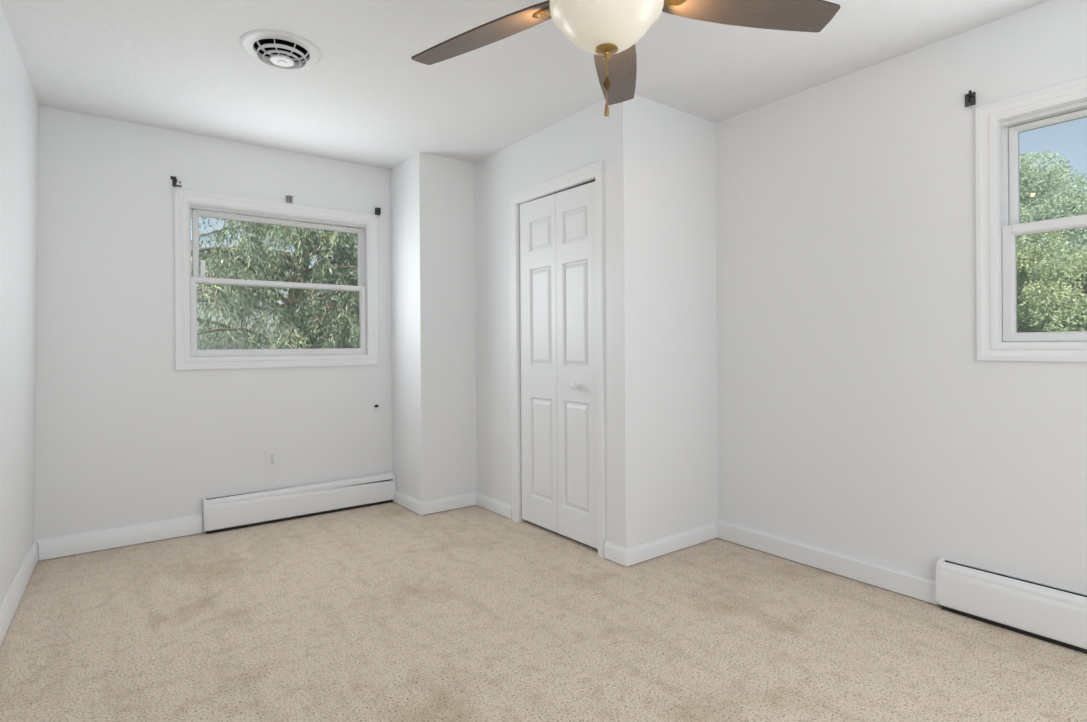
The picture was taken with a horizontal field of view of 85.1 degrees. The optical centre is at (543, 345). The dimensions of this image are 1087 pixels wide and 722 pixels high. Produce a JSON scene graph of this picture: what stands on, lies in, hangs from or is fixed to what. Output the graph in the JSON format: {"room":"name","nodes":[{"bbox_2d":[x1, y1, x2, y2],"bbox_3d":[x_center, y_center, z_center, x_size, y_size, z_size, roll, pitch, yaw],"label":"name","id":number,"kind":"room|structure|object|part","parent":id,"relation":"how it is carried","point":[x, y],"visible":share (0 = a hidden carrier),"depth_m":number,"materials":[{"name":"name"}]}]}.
{"room":"empty bedroom","nodes":[
{"label":"empty bedroom","id":0,"kind":"room"},
{"bbox_2d":[0,3,38,607],"bbox_3d":[-1.231,-0.077,0.701,0.634,2.440,5.735,0,0,-37],"label":"wall","id":1,"kind":"structure","parent":0,"point":[19,106],"depth_m":2.60,"materials":[{"name":"white paint"}]},
{"bbox_2d":[0,540,37,645],"bbox_3d":[-1.073,1.083,0.814,0.016,0.107,5.739,0,0,-35],"label":"baseboard","id":2,"kind":"structure","parent":1,"relation":"attached to","point":[10,604],"depth_m":2.60,"materials":[{"name":"white paint"}]},
{"bbox_2d":[35,106,391,539],"bbox_3d":[-1.681,-0.074,4.027,3.916,2.440,0.120,0,0,-37],"label":"wall","id":3,"kind":"structure","parent":0,"point":[125,437],"depth_m":3.48,"materials":[{"name":"white paint"}]},
{"bbox_2d":[36,514,202,560],"bbox_3d":[-2.402,1.092,3.389,0.783,0.107,0.022,0,0,-37],"label":"baseboard","id":4,"kind":"structure","parent":3,"relation":"attached to","point":[55,547],"depth_m":3.36,"materials":[{"name":"white paint"}]},
{"bbox_2d":[170,176,181,186],"bbox_3d":[-2.198,-0.982,3.541,0.054,0.066,0.042,0,0,-37],"label":"curtain rod bracket","id":5,"kind":"object","parent":3,"relation":"attached to","point":[174,180],"visible":1,"depth_m":3.54,"materials":[{"name":"black metal"}]},
{"bbox_3d":[-2.219,-0.985,3.549,0.030,0.060,0.004,0,0,-37],"label":"wall plate","id":6,"kind":"part","parent":5,"relation":"part of","materials":[{"name":"black metal"}]},
{"bbox_2d":[265,449,277,468],"bbox_3d":[-1.775,0.743,3.869,0.078,0.126,0.011,0,0,-37],"label":"power outlet","id":7,"kind":"object","parent":3,"relation":"attached to","point":[271,456],"visible":1,"depth_m":3.87,"materials":[{"name":"white plastic"}]},
{"bbox_2d":[174,188,377,369],"bbox_3d":[-1.744,-0.399,3.970,1.256,1.090,0.138,0,0,-37],"label":"window","id":8,"kind":"structure","parent":3,"relation":"in","point":[187,356],"depth_m":3.84,"materials":[{"name":"white paint"}]},
{"bbox_3d":[-1.748,-0.615,3.993,1.073,0.457,0.033,0,0,-37],"label":"sash","id":9,"kind":"part","parent":8,"relation":"part of","materials":[{"name":"white plastic"}]},
{"bbox_3d":[-1.728,-0.180,3.953,1.094,0.488,0.034,0,0,-37],"label":"sash","id":10,"kind":"part","parent":8,"relation":"part of","materials":[{"name":"white plastic"}]},
{"bbox_2d":[286,195,292,203],"bbox_3d":[-1.689,-0.967,3.938,0.044,0.060,0.020,0,0,-37],"label":"curtain rod bracket","id":11,"kind":"object","parent":3,"relation":"attached to","point":[289,199],"visible":1,"depth_m":3.94,"materials":[{"name":"grey metal"}]},
{"bbox_2d":[203,472,394,533],"bbox_3d":[-1.586,1.038,3.974,1.219,0.210,0.068,0,0,-37],"label":"baseboard heater","id":12,"kind":"object","parent":3,"relation":"attached to","point":[254,508],"visible":1,"depth_m":3.90,"materials":[{"name":"white metal"}]},
{"bbox_3d":[-1.605,1.031,4.000,1.219,0.189,0.005,0,0,-37],"label":"plate","id":13,"kind":"part","parent":12,"relation":"part of","materials":[{"name":"white metal"}]},
{"bbox_2d":[374,404,378,409],"bbox_3d":[-1.207,0.448,4.288,0.038,0.046,0.028,0,0,-37],"label":"cable jack","id":14,"kind":"object","parent":3,"relation":"attached to","point":[376,406],"visible":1,"depth_m":4.29,"materials":[{"name":"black plastic"}]},
{"bbox_2d":[375,207,380,216],"bbox_3d":[-1.196,-0.970,4.293,0.040,0.064,0.044,0,0,-37],"label":"curtain rod bracket","id":15,"kind":"object","parent":3,"relation":"attached to","point":[377,210],"visible":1,"depth_m":4.28,"materials":[{"name":"grey metal"}]},
{"bbox_2d":[390,152,476,501],"bbox_3d":[-0.764,-0.081,4.331,0.528,2.440,0.496,0,0,-37],"label":"column","id":16,"kind":"structure","parent":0,"point":[432,197],"depth_m":4.11,"materials":[{"name":"white paint"}]},
{"bbox_2d":[393,489,420,514],"bbox_3d":[-0.969,1.092,4.161,0.016,0.087,0.512,0,0,-37],"label":"baseboard","id":17,"kind":"structure","parent":16,"relation":"attached to","point":[400,498],"depth_m":4.12,"materials":[{"name":"white paint"}]},
{"bbox_2d":[420,492,476,514],"bbox_3d":[-0.649,1.090,4.092,0.444,0.087,0.016,0,0,-37],"label":"baseboard","id":18,"kind":"structure","parent":16,"relation":"attached to","point":[469,499],"depth_m":4.08,"materials":[{"name":"white paint"}]},
{"bbox_2d":[0,0,1050,169],"bbox_3d":[0.095,-1.381,1.656,3.916,0.150,6.055,0,0,-37],"label":"ceiling","id":19,"kind":"structure","parent":0,"point":[175,65],"depth_m":2.76,"materials":[{"name":"white paint"}]},
{"bbox_2d":[239,29,321,68],"bbox_3d":[-1.147,-1.369,2.595,0.332,0.258,0.332,0,0,-37],"label":"ceiling vent","id":20,"kind":"object","parent":19,"relation":"in","point":[276,48],"visible":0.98,"depth_m":2.57,"materials":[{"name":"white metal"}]},
{"bbox_2d":[411,0,839,116],"bbox_3d":[0.155,-0.972,1.606,1.267,0.669,1.286,0,0,-37],"label":"ceiling fan","id":21,"kind":"object","parent":19,"relation":"hanging from","point":[609,30],"visible":1,"depth_m":1.70,"materials":[{"name":"brown wood"}]},
{"bbox_3d":[-0.180,-0.963,1.836,0.528,0.006,0.141,-5,10,29],"label":"blade","id":22,"kind":"part","parent":21,"relation":"part of","materials":[{"name":"brown wood"}]},
{"bbox_3d":[0.174,-0.891,1.640,0.315,0.142,0.315,0,0,-37],"label":"lamp shade","id":23,"kind":"part","parent":21,"relation":"part of","materials":[{"name":"white glass"}]},
{"bbox_3d":[0.251,-0.966,2.038,0.141,0.006,0.528,-13,-7,10],"label":"blade","id":24,"kind":"part","parent":21,"relation":"part of","materials":[{"name":"brown wood"}]},
{"bbox_3d":[0.576,-0.968,1.690,0.528,0.006,0.141,4,-13,-7],"label":"blade","id":25,"kind":"part","parent":21,"relation":"part of","materials":[{"name":"brown wood"}]},
{"bbox_2d":[0,502,1086,721],"bbox_3d":[0.113,1.193,1.656,3.916,0.120,6.055,0,0,-37],"label":"floor","id":26,"kind":"structure","parent":0,"point":[386,612],"depth_m":2.29,"materials":[{"name":"carpet"}]},
{"bbox_2d":[475,94,639,547],"bbox_3d":[0.006,-0.086,3.663,0.100,2.440,1.498,0,0,-37],"label":"wall","id":27,"kind":"structure","parent":0,"point":[586,137],"depth_m":3.24,"materials":[{"name":"white paint"}]},
{"bbox_2d":[476,492,511,518],"bbox_3d":[-0.345,1.088,4.044,0.016,0.087,0.458,0,0,-37],"label":"baseboard","id":28,"kind":"structure","parent":27,"relation":"attached to","point":[502,508],"depth_m":4.02,"materials":[{"name":"white paint"}]},
{"bbox_2d":[509,160,604,557],"bbox_3d":[0.078,0.074,3.528,0.149,2.119,0.878,0,0,-37],"label":"door","id":29,"kind":"structure","parent":27,"relation":"in","point":[557,321],"depth_m":3.48,"materials":[{"name":"white paint"}]},
{"bbox_3d":[0.175,0.228,3.326,0.059,0.046,0.046,0,0,-37],"label":"knob","id":30,"kind":"part","parent":29,"relation":"part of","materials":[{"name":"white plastic"}]},
{"bbox_2d":[604,541,625,565],"bbox_3d":[0.378,1.083,3.084,0.016,0.087,0.166,0,0,-37],"label":"baseboard","id":31,"kind":"structure","parent":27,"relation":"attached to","point":[613,552],"depth_m":3.08,"materials":[{"name":"white paint"}]},
{"bbox_2d":[637,95,717,543],"bbox_3d":[0.729,-0.091,3.333,0.659,2.440,0.100,0,0,-37],"label":"wall","id":32,"kind":"structure","parent":0,"point":[676,149],"depth_m":3.28,"materials":[{"name":"white paint"}]},
{"bbox_2d":[626,522,716,566],"bbox_3d":[0.712,1.081,3.242,0.741,0.087,0.016,0,0,-37],"label":"baseboard","id":33,"kind":"structure","parent":32,"relation":"attached to","point":[645,551],"depth_m":3.21,"materials":[{"name":"white paint"}]},
{"bbox_2d":[715,0,1086,593],"bbox_3d":[1.596,-0.097,2.829,0.120,2.440,5.735,0,0,-37],"label":"wall","id":34,"kind":"structure","parent":0,"point":[858,415],"depth_m":2.72,"materials":[{"name":"white paint"}]},
{"bbox_2d":[715,519,938,604],"bbox_3d":[1.365,1.071,3.019,0.034,0.098,1.156,0,0,-37],"label":"baseboard","id":35,"kind":"structure","parent":34,"relation":"attached to","point":[914,585],"depth_m":2.91,"materials":[{"name":"white paint"}]},
{"bbox_2d":[965,90,975,107],"bbox_3d":[1.768,-1.022,2.461,0.040,0.064,0.038,0,0,-37],"label":"curtain rod bracket","id":36,"kind":"object","parent":34,"relation":"attached to","point":[970,98],"visible":1,"depth_m":2.46,"materials":[{"name":"grey metal"}]},
{"bbox_3d":[1.772,-1.043,2.455,0.030,0.022,0.018,0,0,-37],"label":"arm","id":37,"kind":"part","parent":36,"relation":"part of","materials":[{"name":"black metal"}]},
{"bbox_2d":[936,558,1086,653],"bbox_3d":[2.152,1.016,1.946,0.068,0.202,1.500,0,0,-37],"label":"baseboard heater","id":38,"kind":"object","parent":34,"relation":"attached to","point":[1056,615],"visible":1,"depth_m":2.31,"materials":[{"name":"white metal"}]},
{"bbox_3d":[2.177,1.009,1.964,0.005,0.182,1.500,0,0,-37],"label":"plate","id":39,"kind":"part","parent":38,"relation":"part of","materials":[{"name":"white metal"}]},
{"bbox_2d":[975,76,1086,362],"bbox_3d":[2.123,-0.464,2.112,0.138,1.050,0.942,0,0,-37],"label":"window","id":40,"kind":"structure","parent":34,"relation":"in","point":[997,172],"depth_m":2.39,"materials":[{"name":"white paint"}]},
{"bbox_3d":[2.107,-0.252,2.099,0.034,0.469,0.778,0,0,-37],"label":"sash","id":41,"kind":"part","parent":40,"relation":"part of","materials":[{"name":"white plastic"}]},
{"bbox_3d":[2.138,-0.673,2.124,0.033,0.435,0.752,0,0,-37],"label":"sash","id":42,"kind":"part","parent":40,"relation":"part of","materials":[{"name":"white plastic"}]},
{"label":"outside","id":43,"kind":"structure","parent":0,"visible":0},
{"bbox_3d":[5.698,1.695,41.869,180.000,0.300,180.000,0,0,-37],"label":"ground","id":44,"kind":"structure","parent":43,"visible":0},
{"bbox_2d":[191,209,359,349],"bbox_3d":[-3.968,-1.288,9.639,7.159,6.105,5.924,0,0,-33],"label":"weeping tree","id":45,"kind":"object","parent":44,"relation":"on","point":[302,320],"visible":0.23,"depth_m":8.62,"materials":[{"name":"green plant"}]},
{"bbox_2d":[1016,230,1086,341],"bbox_3d":[8.345,-0.195,9.441,3.624,3.568,3.394,0,0,-30],"label":"broadleaf tree","id":46,"kind":"object","parent":44,"relation":"on","point":[1051,292],"visible":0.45,"depth_m":8.88,"materials":[{"name":"green plant"}]},
{"bbox_2d":[1016,149,1086,298],"bbox_3d":[10.471,-1.307,14.197,4.583,5.759,4.624,0,0,-37],"label":"broadleaf tree","id":47,"kind":"object","parent":44,"relation":"on","point":[1043,200],"visible":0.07,"depth_m":12.46,"materials":[{"name":"green plant"}]}
]}

